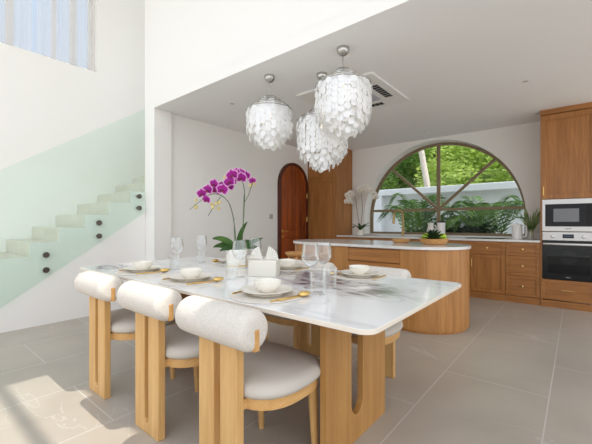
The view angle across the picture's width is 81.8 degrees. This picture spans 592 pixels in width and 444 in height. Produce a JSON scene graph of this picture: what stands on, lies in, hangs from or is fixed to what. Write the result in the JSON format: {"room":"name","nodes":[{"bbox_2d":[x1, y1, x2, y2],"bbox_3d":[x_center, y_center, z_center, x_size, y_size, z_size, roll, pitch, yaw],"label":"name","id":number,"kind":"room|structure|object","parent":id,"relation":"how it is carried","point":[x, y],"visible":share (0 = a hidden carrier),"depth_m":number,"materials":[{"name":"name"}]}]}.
{"room":"dining room","nodes":[
{"label":"dining room","id":0,"kind":"room"},
{"bbox_2d":[0,0,144,251],"bbox_3d":[-4.303,-1.630,4.183,0.220,5.600,7.400,0,0,39],"label":"wall","id":1,"kind":"structure","parent":0,"point":[70,135],"depth_m":5.15,"materials":[{"name":"white paint"}]},
{"bbox_2d":[1,0,93,71],"bbox_3d":[-4.230,-3.205,4.303,0.060,1.650,3.080,0,0,39],"label":"window","id":2,"kind":"structure","parent":1,"relation":"in","point":[91,2],"depth_m":5.45,"materials":[{"name":"white plastic"}]},
{"bbox_2d":[0,191,145,332],"bbox_3d":[-3.097,0.385,3.699,0.006,1.650,3.013,0,0,39],"label":"wall","id":3,"kind":"structure","parent":0,"point":[30,296],"depth_m":4.11,"materials":[{"name":"white paint"}]},
{"bbox_2d":[171,114,307,258],"bbox_3d":[-0.668,-0.210,6.528,0.200,2.760,3.920,0,0,39],"label":"wall","id":4,"kind":"structure","parent":0,"point":[201,152],"depth_m":5.61,"materials":[{"name":"white paint"}]},
{"bbox_2d":[277,163,307,258],"bbox_3d":[-0.034,-0.035,7.069,0.092,2.410,0.930,0,0,39],"label":"door","id":5,"kind":"structure","parent":4,"relation":"in","point":[292,185],"depth_m":7.02,"materials":[{"name":"red wood"}]},
{"bbox_2d":[145,0,409,260],"bbox_3d":[0.617,-1.630,2.767,6.960,5.600,0.260,0,0,39],"label":"wall","id":6,"kind":"structure","parent":0,"point":[191,45],"depth_m":4.04,"materials":[{"name":"white paint"}]},
{"bbox_2d":[0,290,591,443],"bbox_3d":[1.194,1.200,1.413,11.950,0.060,10.100,0,0,39],"label":"floor","id":7,"kind":"structure","parent":0,"point":[520,373],"depth_m":2.39,"materials":[{"name":"tile"}]},
{"bbox_2d":[0,176,144,258],"bbox_3d":[-2.891,-0.013,4.840,1.121,2.175,3.359,0,0,39],"label":"staircase","id":8,"kind":"structure","parent":7,"relation":"on","point":[15,248],"depth_m":4.59,"materials":[{"name":"stone"}]},
{"bbox_2d":[43,194,141,272],"bbox_3d":[-2.885,-0.233,3.904,0.058,2.746,2.370,0,0,39],"label":"bolts","id":9,"kind":"object","parent":8,"relation":"attached to","point":[139,196],"visible":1,"depth_m":4.33,"materials":[{"name":"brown metal"}]},
{"bbox_2d":[74,270,174,399],"bbox_3d":[-1.223,0.756,2.520,0.540,0.829,0.603,0,0,39],"label":"dining chair","id":10,"kind":"object","parent":7,"relation":"on","point":[106,325],"visible":0.8,"depth_m":2.30,"materials":[{"name":"brown wood"}]},
{"bbox_2d":[116,280,198,441],"bbox_3d":[-0.690,0.756,2.082,0.540,0.829,0.603,0,0,39],"label":"dining chair","id":11,"kind":"object","parent":7,"relation":"on","point":[158,346],"visible":0.68,"depth_m":1.86,"materials":[{"name":"brown wood"}]},
{"bbox_2d":[175,295,320,443],"bbox_3d":[-0.199,0.756,1.656,0.540,0.829,0.603,0,0,39],"label":"dining chair","id":12,"kind":"object","parent":7,"relation":"on","point":[239,371],"visible":1,"depth_m":1.47,"materials":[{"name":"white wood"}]},
{"bbox_2d":[247,255,267,339],"bbox_3d":[-0.523,0.756,3.357,0.540,0.829,0.603,0,0,39],"label":"dining chair","id":13,"kind":"object","parent":7,"relation":"on","point":[248,256],"visible":0.03,"depth_m":3.44,"materials":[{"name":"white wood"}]},
{"bbox_2d":[80,256,460,443],"bbox_3d":[-0.408,0.775,2.557,2.768,0.790,1.259,0,0,39],"label":"dining table","id":14,"kind":"object","parent":7,"relation":"on","point":[365,309],"visible":0.8,"depth_m":1.79,"materials":[{"name":"stone"}]},
{"bbox_2d":[115,268,163,274],"bbox_3d":[-1.199,0.377,2.668,0.386,0.004,0.386,0,0,39],"label":"placemat","id":15,"kind":"object","parent":14,"relation":"on","point":[124,272],"visible":0.54,"depth_m":2.59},
{"bbox_2d":[123,265,161,271],"bbox_3d":[-1.200,0.360,2.682,0.278,0.029,0.278,0,0,39],"label":"dinner plate","id":16,"kind":"object","parent":15,"relation":"on","point":[153,267],"visible":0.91,"depth_m":2.63,"materials":[{"name":"beige ceramic"}]},
{"bbox_2d":[133,261,152,268],"bbox_3d":[-1.199,0.333,2.683,0.146,0.058,0.146,0,0,39],"label":"bowl","id":17,"kind":"object","parent":16,"relation":"on","point":[137,264],"visible":0.89,"depth_m":2.64,"materials":[{"name":"beige ceramic"}]},
{"bbox_2d":[142,268,169,273],"bbox_3d":[-1.053,0.361,2.579,0.209,0.028,0.047,0,0,-44],"label":"spoon","id":18,"kind":"object","parent":15,"relation":"on","point":[163,269],"visible":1,"depth_m":2.60,"materials":[{"name":"gold metal"}]},
{"bbox_2d":[169,255,179,269],"bbox_3d":[-0.986,0.322,2.777,0.088,0.115,0.088,0,0,39],"label":"tumbler","id":19,"kind":"object","parent":14,"relation":"on","point":[169,255],"visible":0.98,"depth_m":2.77,"materials":[{"name":"clear glass"}]},
{"bbox_2d":[170,237,183,267],"bbox_3d":[-1.009,0.250,2.900,0.106,0.258,0.106,0,0,39],"label":"wine glass","id":20,"kind":"object","parent":14,"relation":"on","point":[176,237],"visible":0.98,"depth_m":2.90,"materials":[{"name":"clear glass"}]},
{"bbox_2d":[159,276,217,285],"bbox_3d":[-0.694,0.377,2.246,0.386,0.004,0.386,0,0,16],"label":"placemat","id":21,"kind":"object","parent":14,"relation":"on","point":[170,282],"visible":0.59,"depth_m":2.16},
{"bbox_2d":[168,272,211,281],"bbox_3d":[-0.695,0.360,2.260,0.278,0.029,0.278,0,0,-18],"label":"dinner plate","id":22,"kind":"object","parent":21,"relation":"on","point":[179,277],"visible":0.82,"depth_m":2.23,"materials":[{"name":"beige ceramic"}]},
{"bbox_2d":[180,267,201,278],"bbox_3d":[-0.694,0.333,2.262,0.146,0.058,0.146,0,0,-18],"label":"bowl","id":23,"kind":"object","parent":22,"relation":"on","point":[194,272],"visible":0.95,"depth_m":2.21,"materials":[{"name":"beige ceramic"}]},
{"bbox_2d":[193,277,223,283],"bbox_3d":[-0.548,0.361,2.158,0.209,0.028,0.047,0,0,-44],"label":"spoon","id":24,"kind":"object","parent":21,"relation":"on","point":[215,278],"visible":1,"depth_m":2.18,"materials":[{"name":"gold metal"}]},
{"bbox_2d":[189,167,261,269],"bbox_3d":[-0.582,-0.042,2.855,0.596,0.844,0.211,0,0,-13],"label":"potted orchid","id":25,"kind":"object","parent":14,"relation":"on","point":[231,177],"visible":0.99,"depth_m":2.83,"materials":[{"name":"purple plant"}]},
{"bbox_2d":[213,261,247,264],"bbox_3d":[-0.596,0.377,3.260,0.386,0.004,0.386,0,0,-29],"label":"placemat","id":26,"kind":"object","parent":14,"relation":"on","point":[220,262],"visible":0.23,"depth_m":3.17,"materials":[{"name":"beige fabric"}]},
{"bbox_2d":[225,262,237,279],"bbox_3d":[-0.435,0.322,2.299,0.088,0.115,0.088,0,0,39],"label":"tumbler","id":27,"kind":"object","parent":14,"relation":"on","point":[230,278],"visible":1,"depth_m":2.29,"materials":[{"name":"clear glass"}]},
{"bbox_2d":[232,240,246,277],"bbox_3d":[-0.394,0.250,2.395,0.106,0.258,0.106,0,0,-7],"label":"wine glass","id":28,"kind":"object","parent":14,"relation":"on","point":[233,240],"visible":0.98,"depth_m":2.38,"materials":[{"name":"clear glass"}]},
{"bbox_2d":[248,259,279,276],"bbox_3d":[-0.228,0.322,2.471,0.204,0.116,0.130,0,0,11],"label":"tissue box","id":29,"kind":"object","parent":14,"relation":"on","point":[256,267],"visible":0.95,"depth_m":2.41,"materials":[{"name":"beige paper"}]},
{"bbox_2d":[250,247,262,258],"bbox_3d":[-0.287,0.215,2.475,0.097,0.094,0.017,0,0,11],"label":"napkin","id":30,"kind":"object","parent":29,"relation":"on","point":[256,253],"visible":1,"depth_m":2.47,"materials":[{"name":"white fabric"}]},
{"bbox_2d":[265,247,277,258],"bbox_3d":[-0.174,0.215,2.455,0.097,0.094,0.017,0,0,11],"label":"napkin","id":31,"kind":"object","parent":29,"relation":"on","point":[271,253],"visible":1,"depth_m":2.45,"materials":[{"name":"white fabric"}]},
{"bbox_2d":[230,290,302,303],"bbox_3d":[-0.151,0.377,1.793,0.386,0.004,0.386,0,0,-6],"label":"placemat","id":32,"kind":"object","parent":14,"relation":"on","point":[243,297],"visible":0.52,"depth_m":1.70,"materials":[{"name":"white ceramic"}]},
{"bbox_2d":[241,284,292,296],"bbox_3d":[-0.152,0.360,1.808,0.278,0.029,0.278,0,0,15],"label":"dinner plate","id":33,"kind":"object","parent":32,"relation":"on","point":[250,289],"visible":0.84,"depth_m":1.79,"materials":[{"name":"beige ceramic"}]},
{"bbox_2d":[254,278,280,292],"bbox_3d":[-0.151,0.333,1.809,0.146,0.058,0.146,0,0,15],"label":"bowl","id":34,"kind":"object","parent":33,"relation":"on","point":[265,285],"visible":1,"depth_m":1.77,"materials":[{"name":"beige ceramic"}]},
{"bbox_2d":[270,295,298,301],"bbox_3d":[-0.041,0.371,1.700,0.012,0.009,0.225,0,0,43],"label":"knife","id":35,"kind":"object","parent":32,"relation":"on","point":[295,295],"visible":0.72,"depth_m":1.67,"materials":[{"name":"gold metal"}]},
{"bbox_2d":[279,290,309,300],"bbox_3d":[-0.005,0.361,1.705,0.209,0.028,0.047,0,0,-44],"label":"spoon","id":36,"kind":"object","parent":32,"relation":"on","point":[301,293],"visible":1,"depth_m":1.72,"materials":[{"name":"gold metal"}]},
{"bbox_2d":[280,266,308,271],"bbox_3d":[-0.074,0.377,2.856,0.386,0.004,0.386,0,0,38],"label":"placemat","id":37,"kind":"object","parent":14,"relation":"on","point":[301,267],"visible":0.41,"depth_m":2.76,"materials":[{"name":"white fabric"}]},
{"bbox_2d":[280,263,303,268],"bbox_3d":[-0.072,0.360,2.842,0.278,0.029,0.278,0,0,-10],"label":"dinner plate","id":38,"kind":"object","parent":37,"relation":"on","point":[295,265],"visible":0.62,"depth_m":2.77,"materials":[{"name":"beige ceramic"}]},
{"bbox_2d":[280,259,295,266],"bbox_3d":[-0.073,0.333,2.840,0.146,0.058,0.146,0,0,-10],"label":"bowl","id":39,"kind":"object","parent":38,"relation":"on","point":[283,262],"visible":0.93,"depth_m":2.79,"materials":[{"name":"beige ceramic"}]},
{"bbox_2d":[301,243,319,288],"bbox_3d":[0.085,0.250,2.001,0.106,0.258,0.106,0,0,-23],"label":"wine glass","id":40,"kind":"object","parent":14,"relation":"on","point":[306,287],"visible":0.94,"depth_m":1.99,"materials":[{"name":"clear glass"}]},
{"bbox_2d":[301,243,319,266],"bbox_3d":[0.085,0.190,2.001,0.106,0.138,0.106,0,0,-23],"label":"glass bowl","id":41,"kind":"object","parent":40,"relation":"on","point":[316,243],"depth_m":1.99,"materials":[{"name":"clear glass"}]},
{"bbox_2d":[310,271,326,295],"bbox_3d":[0.120,0.322,1.823,0.088,0.115,0.088,0,0,39],"label":"tumbler","id":42,"kind":"object","parent":14,"relation":"on","point":[314,271],"visible":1,"depth_m":1.81,"materials":[{"name":"clear glass"}]},
{"bbox_2d":[315,244,331,283],"bbox_3d":[0.174,0.250,2.173,0.106,0.258,0.106,0,0,-17],"label":"wine glass","id":43,"kind":"object","parent":14,"relation":"on","point":[320,282],"visible":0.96,"depth_m":2.16,"materials":[{"name":"clear glass"}]},
{"bbox_2d":[315,244,331,263],"bbox_3d":[0.174,0.190,2.173,0.106,0.138,0.106,0,0,-17],"label":"glass bowl","id":44,"kind":"object","parent":43,"relation":"on","point":[316,244],"depth_m":2.16,"materials":[{"name":"clear glass"}]},
{"bbox_2d":[322,267,336,287],"bbox_3d":[0.200,0.322,2.023,0.088,0.115,0.088,0,0,39],"label":"tumbler","id":45,"kind":"object","parent":14,"relation":"on","point":[322,267],"visible":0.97,"depth_m":2.01,"materials":[{"name":"clear glass"}]},
{"bbox_2d":[332,273,386,280],"bbox_3d":[0.447,0.377,2.435,0.386,0.004,0.386,0,0,15],"label":"placemat","id":46,"kind":"object","parent":14,"relation":"on","point":[339,276],"visible":0.57,"depth_m":2.35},
{"bbox_2d":[340,269,379,277],"bbox_3d":[0.449,0.360,2.421,0.278,0.029,0.278,0,0,23],"label":"dinner plate","id":47,"kind":"object","parent":46,"relation":"on","point":[348,272],"visible":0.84,"depth_m":2.39,"materials":[{"name":"beige ceramic"}]},
{"bbox_2d":[349,265,369,274],"bbox_3d":[0.447,0.333,2.419,0.146,0.058,0.146,0,0,23],"label":"bowl","id":48,"kind":"object","parent":47,"relation":"on","point":[356,269],"visible":0.99,"depth_m":2.37,"materials":[{"name":"beige ceramic"}]},
{"bbox_2d":[285,251,305,259],"bbox_3d":[-0.003,0.775,4.455,0.280,0.793,0.280,0,0,39],"label":"bar stool","id":49,"kind":"object","parent":7,"relation":"on","point":[291,254],"visible":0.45,"depth_m":4.37,"materials":[{"name":"brown wood"}]},
{"bbox_2d":[262,259,336,355],"bbox_3d":[-0.001,0.756,2.928,0.540,0.829,0.603,0,0,39],"label":"dining chair","id":50,"kind":"object","parent":7,"relation":"on","point":[301,332],"visible":0.19,"depth_m":3.01,"materials":[{"name":"brown wood"}]},
{"bbox_2d":[308,146,351,238],"bbox_3d":[0.741,-0.209,7.490,0.752,2.758,0.635,0,0,39],"label":"pantry cabinet","id":51,"kind":"object","parent":7,"relation":"on","point":[329,216],"visible":0.52,"depth_m":7.25,"materials":[{"name":"brown wood"}]},
{"bbox_2d":[337,237,358,239],"bbox_3d":[1.218,0.726,7.083,0.490,0.888,0.648,0,0,39],"label":"base cabinet","id":52,"kind":"object","parent":7,"relation":"on","point":[354,238],"visible":0.1,"depth_m":6.84,"materials":[{"name":"brown wood"}]},
{"bbox_2d":[336,234,539,242],"bbox_3d":[2.344,0.265,6.164,3.396,0.030,0.651,0,0,39],"label":"countertop","id":53,"kind":"structure","parent":52,"relation":"on","point":[351,235],"depth_m":5.54,"materials":[{"name":"stone"}]},
{"bbox_2d":[344,183,378,234],"bbox_3d":[1.308,-0.276,6.924,0.567,1.050,0.560,0,0,-6],"label":"potted orchid","id":54,"kind":"object","parent":53,"relation":"on","point":[365,187],"visible":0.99,"depth_m":6.94,"materials":[{"name":"white plant"}]},
{"bbox_2d":[392,210,405,235],"bbox_3d":[1.969,-0.005,6.570,0.276,0.508,0.102,0,0,-12],"label":"tap","id":55,"kind":"object","parent":53,"relation":"on","point":[393,220],"visible":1,"depth_m":6.59,"materials":[{"name":"gold metal"}]},
{"bbox_2d":[427,223,436,230],"bbox_3d":[2.436,0.124,6.168,0.128,0.250,0.154,0,0,-16],"label":"jug","id":56,"kind":"object","parent":53,"relation":"on","point":[430,225],"visible":0.52,"depth_m":6.14,"materials":[{"name":"white ceramic"}]},
{"bbox_2d":[437,221,444,233],"bbox_3d":[2.584,0.110,6.083,0.132,0.279,0.131,0,0,39],"label":"canister","id":57,"kind":"object","parent":53,"relation":"on","point":[441,224],"visible":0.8,"depth_m":6.03,"materials":[{"name":"white ceramic"}]},
{"bbox_2d":[467,237,506,238],"bbox_3d":[3.108,0.245,5.587,0.550,0.008,0.420,0,0,39],"label":"cooktop","id":58,"kind":"object","parent":53,"relation":"in","point":[467,237],"visible":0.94,"depth_m":5.47,"materials":[{"name":"black"}]},
{"bbox_2d":[510,223,526,238],"bbox_3d":[3.420,0.127,5.263,0.167,0.245,0.177,0,0,-9],"label":"kettle","id":59,"kind":"object","parent":53,"relation":"on","point":[517,231],"visible":0.94,"depth_m":5.21,"materials":[{"name":"silver metal"}]},
{"bbox_2d":[517,207,539,238],"bbox_3d":[3.596,0.001,5.204,0.406,0.496,0.175,0,0,39],"label":"vase","id":60,"kind":"object","parent":53,"relation":"on","point":[531,225],"visible":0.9,"depth_m":5.21,"materials":[{"name":"clear glass"}]},
{"bbox_2d":[358,237,381,239],"bbox_3d":[1.601,0.726,6.769,0.500,0.888,0.648,0,0,39],"label":"base cabinet","id":61,"kind":"object","parent":7,"relation":"on","point":[359,238],"visible":0.09,"depth_m":6.55,"materials":[{"name":"brown wood"}]},
{"bbox_2d":[351,266,411,377],"bbox_3d":[0.512,0.756,2.506,0.540,0.829,0.603,0,0,39],"label":"dining chair","id":62,"kind":"object","parent":7,"relation":"on","point":[392,333],"visible":0.16,"depth_m":2.56,"materials":[{"name":"brown wood"}]},
{"bbox_2d":[295,243,469,334],"bbox_3d":[0.989,0.726,4.468,2.315,0.888,0.980,0,0,39],"label":"kitchen island","id":63,"kind":"object","parent":7,"relation":"on","point":[450,314],"visible":0.45,"depth_m":3.62,"materials":[{"name":"brown wood"}]},
{"bbox_2d":[293,239,470,249],"bbox_3d":[0.983,0.266,4.460,2.349,0.030,1.014,0,0,39],"label":"island countertop","id":64,"kind":"structure","parent":63,"relation":"on","point":[410,245],"depth_m":4.04,"materials":[{"name":"stone"}]},
{"bbox_2d":[392,239,409,242],"bbox_3d":[1.339,0.228,4.362,0.230,0.045,0.230,0,0,39],"label":"wooden bowl","id":65,"kind":"object","parent":64,"relation":"on","point":[393,240],"visible":1,"depth_m":4.28,"materials":[{"name":"brown wood"}]},
{"bbox_2d":[419,238,448,244],"bbox_3d":[1.626,0.216,4.035,0.330,0.068,0.330,0,0,39],"label":"wooden bowl","id":66,"kind":"object","parent":64,"relation":"on","point":[423,241],"visible":0.89,"depth_m":3.91,"materials":[{"name":"brown wood"}]},
{"bbox_2d":[423,229,445,238],"bbox_3d":[1.604,0.146,3.982,0.273,0.143,0.277,0,0,39],"label":"succulent","id":67,"kind":"object","parent":66,"relation":"in","point":[432,234],"visible":0.77,"depth_m":3.94,"materials":[{"name":"green plant"}]},
{"bbox_2d":[382,238,396,240],"bbox_3d":[1.987,0.726,6.451,0.500,0.888,0.648,0,0,39],"label":"base cabinet","id":68,"kind":"object","parent":7,"relation":"on","point":[383,239],"visible":0.02,"depth_m":6.31,"materials":[{"name":"brown wood"}]},
{"bbox_2d":[410,239,420,241],"bbox_3d":[2.373,0.726,6.134,0.500,0.888,0.648,0,0,39],"label":"base cabinet","id":69,"kind":"object","parent":7,"relation":"on","point":[411,240],"visible":0.02,"depth_m":5.98,"materials":[{"name":"brown wood"}]},
{"bbox_2d":[447,240,469,244],"bbox_3d":[2.758,0.726,5.818,0.495,0.888,0.648,0,0,39],"label":"base cabinet","id":70,"kind":"object","parent":7,"relation":"on","point":[449,241],"visible":0.08,"depth_m":5.53,"materials":[{"name":"brown wood"}]},
{"bbox_2d":[470,241,505,300],"bbox_3d":[3.139,0.726,5.505,0.490,0.888,0.648,0,0,39],"label":"base cabinet","id":71,"kind":"object","parent":7,"relation":"on","point":[487,258],"visible":0.97,"depth_m":5.27,"materials":[{"name":"brown wood"}]},
{"bbox_2d":[506,242,539,304],"bbox_3d":[3.492,0.726,5.217,0.423,0.888,0.645,0,0,39],"label":"base cabinet","id":72,"kind":"object","parent":7,"relation":"on","point":[522,258],"visible":0.99,"depth_m":4.99,"materials":[{"name":"brown wood"}]},
{"bbox_2d":[540,102,591,311],"bbox_3d":[3.887,-0.209,4.876,0.623,2.758,0.650,0,0,39],"label":"tall cabinet","id":73,"kind":"object","parent":7,"relation":"on","point":[565,132],"visible":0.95,"depth_m":4.67,"materials":[{"name":"brown wood"}]},
{"bbox_2d":[542,232,591,281],"bbox_3d":[3.863,0.451,4.847,0.571,0.655,0.605,0,0,39],"label":"oven","id":74,"kind":"object","parent":73,"relation":"in","point":[565,255],"visible":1,"depth_m":4.65,"materials":[{"name":"grey glass"}]},
{"bbox_2d":[542,198,591,231],"bbox_3d":[3.841,-0.107,4.820,0.571,0.440,0.456,0,0,39],"label":"microwave","id":75,"kind":"object","parent":73,"relation":"in","point":[557,214],"visible":1,"depth_m":4.65,"materials":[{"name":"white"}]},
{"bbox_2d":[155,0,591,149],"bbox_3d":[1.964,-1.650,4.407,6.960,0.120,4.496,0,0,39],"label":"ceiling","id":76,"kind":"structure","parent":0,"point":[460,65],"depth_m":3.52,"materials":[{"name":"white paint"}]},
{"bbox_2d":[246,74,292,150],"bbox_3d":[-0.287,-1.191,3.701,0.519,0.798,0.521,0,0,39],"label":"pendant","id":77,"kind":"object","parent":76,"relation":"hanging from","point":[264,117],"visible":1,"depth_m":3.54,"materials":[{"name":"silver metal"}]},
{"bbox_2d":[296,72,347,172],"bbox_3d":[0.279,-1.067,3.648,0.548,1.046,0.547,0,0,-25],"label":"pendant","id":78,"kind":"object","parent":76,"relation":"hanging from","point":[323,142],"visible":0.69,"depth_m":3.48,"materials":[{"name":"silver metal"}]},
{"bbox_2d":[314,45,372,139],"bbox_3d":[0.426,-1.181,3.107,0.518,0.819,0.516,0,0,24],"label":"pendant","id":79,"kind":"object","parent":76,"relation":"hanging from","point":[348,87],"visible":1,"depth_m":2.94,"materials":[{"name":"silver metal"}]},
{"bbox_2d":[297,72,408,109],"bbox_3d":[0.726,-1.573,4.315,1.040,0.034,1.040,0,0,39],"label":"air conditioner","id":80,"kind":"object","parent":76,"relation":"attached to","point":[384,94],"visible":0.44,"depth_m":4.18,"materials":[{"name":"white plastic"}]},
{"bbox_2d":[344,94,379,102],"bbox_3d":[0.726,-1.577,4.315,0.510,0.022,0.510,0,0,39],"label":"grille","id":81,"kind":"object","parent":80,"relation":"attached to","point":[375,98],"depth_m":4.30,"materials":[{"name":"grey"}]},
{"bbox_2d":[367,102,383,107],"bbox_3d":[0.968,-1.564,4.609,0.440,0.008,0.090,0,0,39],"label":"outlet","id":82,"kind":"object","parent":80,"relation":"attached to","point":[376,104],"depth_m":4.52,"materials":[{"name":"grey plastic"}]},
{"bbox_2d":[371,85,392,97],"bbox_3d":[1.020,-1.567,4.074,0.090,0.003,0.440,0,0,39],"label":"outlet","id":83,"kind":"object","parent":80,"relation":"attached to","point":[380,90],"depth_m":4.07,"materials":[{"name":"grey plastic"}]},
{"bbox_2d":[352,122,539,238],"bbox_3d":[3.180,-0.210,6.123,6.660,2.760,0.340,0,0,39],"label":"wall","id":84,"kind":"structure","parent":0,"point":[517,147],"depth_m":5.86,"materials":[{"name":"white paint"}]},
{"bbox_2d":[364,233,525,238],"bbox_3d":[2.671,0.247,6.512,2.880,0.045,0.305,0,0,39],"label":"window sill","id":85,"kind":"structure","parent":84,"relation":"attached to","point":[365,233],"depth_m":6.17,"materials":[{"name":"stone"}]},
{"bbox_2d":[370,142,525,235],"bbox_3d":[2.762,-0.659,6.622,2.874,1.765,0.068,0,0,39],"label":"window","id":86,"kind":"structure","parent":84,"relation":"in","point":[439,207],"depth_m":6.59,"materials":[{"name":"brown metal"}]},
{"label":"outside","id":87,"kind":"structure","parent":0,"visible":0},
{"bbox_3d":[11.729,1.340,14.275,60.000,0.260,23.050,0,0,39],"label":"ground","id":88,"kind":"structure","parent":87,"visible":0},
{"bbox_2d":[380,149,428,189],"bbox_3d":[3.481,-0.959,12.829,2.906,4.384,2.643,0,0,39],"label":"tree","id":89,"kind":"object","parent":88,"relation":"on","point":[406,166],"visible":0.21,"depth_m":12.22,"materials":[{"name":"green plant"}]},
{"bbox_2d":[377,192,464,231],"bbox_3d":[2.988,0.244,8.140,1.817,1.936,1.922,0,0,-5],"label":"areca palm","id":90,"kind":"object","parent":88,"relation":"on","point":[417,220],"visible":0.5,"depth_m":7.88,"materials":[{"name":"green plant"}]},
{"bbox_2d":[419,150,429,186],"bbox_3d":[3.308,-1.682,10.418,3.911,5.840,3.950,0,0,39],"label":"palm tree","id":91,"kind":"object","parent":88,"relation":"on","point":[423,163],"visible":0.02,"depth_m":9.98,"materials":[{"name":"white plant"}]},
{"bbox_2d":[391,145,475,188],"bbox_3d":[5.537,-1.662,13.634,3.332,5.788,3.262,0,0,4],"label":"tree","id":92,"kind":"object","parent":88,"relation":"on","point":[427,152],"visible":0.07,"depth_m":13.01,"materials":[{"name":"green plant"}]},
{"bbox_2d":[374,181,523,233],"bbox_3d":[4.036,0.128,8.850,11.000,2.165,0.440,0,0,39],"label":"wall","id":93,"kind":"structure","parent":88,"relation":"on","point":[491,193],"depth_m":8.80,"materials":[{"name":"paint"}]},
{"bbox_2d":[445,226,454,232],"bbox_3d":[3.364,0.626,7.466,0.858,1.196,0.829,0,0,3],"label":"shrub","id":94,"kind":"object","parent":88,"relation":"on","point":[449,230],"visible":0.02,"depth_m":7.25,"materials":[{"name":"green plant"}]},
{"bbox_2d":[422,216,488,232],"bbox_3d":[3.538,0.528,7.803,1.662,1.367,1.574,0,0,39],"label":"areca palm","id":95,"kind":"object","parent":88,"relation":"on","point":[456,224],"visible":0.08,"depth_m":7.51,"materials":[{"name":"green plant"}]},
{"bbox_2d":[414,145,508,186],"bbox_3d":[5.607,-1.163,11.325,3.148,4.792,2.888,0,0,1],"label":"tree","id":96,"kind":"object","parent":88,"relation":"on","point":[453,176],"visible":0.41,"depth_m":10.94,"materials":[{"name":"green plant"}]},
{"bbox_2d":[455,224,475,232],"bbox_3d":[3.705,0.617,7.254,0.850,1.213,0.812,0,0,-2],"label":"shrub","id":97,"kind":"object","parent":88,"relation":"on","point":[468,229],"visible":0.08,"depth_m":7.08,"materials":[{"name":"green plant"}]},
{"bbox_2d":[441,195,523,233],"bbox_3d":[4.030,0.298,7.170,2.146,1.827,2.083,0,0,39],"label":"areca palm","id":98,"kind":"object","parent":88,"relation":"on","point":[480,214],"visible":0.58,"depth_m":6.95,"materials":[{"name":"green plant"}]},
{"bbox_2d":[473,222,501,235],"bbox_3d":[3.956,0.598,6.920,0.910,1.251,0.873,0,0,6],"label":"shrub","id":99,"kind":"object","parent":88,"relation":"on","point":[481,229],"visible":0.07,"depth_m":6.75,"materials":[{"name":"green plant"}]},
{"bbox_2d":[475,150,513,182],"bbox_3d":[6.849,-0.854,10.117,2.697,4.175,2.801,0,0,39],"label":"tree","id":100,"kind":"object","parent":88,"relation":"on","point":[489,170],"visible":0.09,"depth_m":9.98,"materials":[{"name":"green plant"}]},
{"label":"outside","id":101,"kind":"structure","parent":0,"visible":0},
{"bbox_2d":[385,150,485,188],"bbox_3d":[9.346,-2.140,14.841,27.600,7.818,8.800,0,0,39],"label":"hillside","id":102,"kind":"structure","parent":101,"point":[454,150],"depth_m":18.38,"materials":[{"name":"green plant"}]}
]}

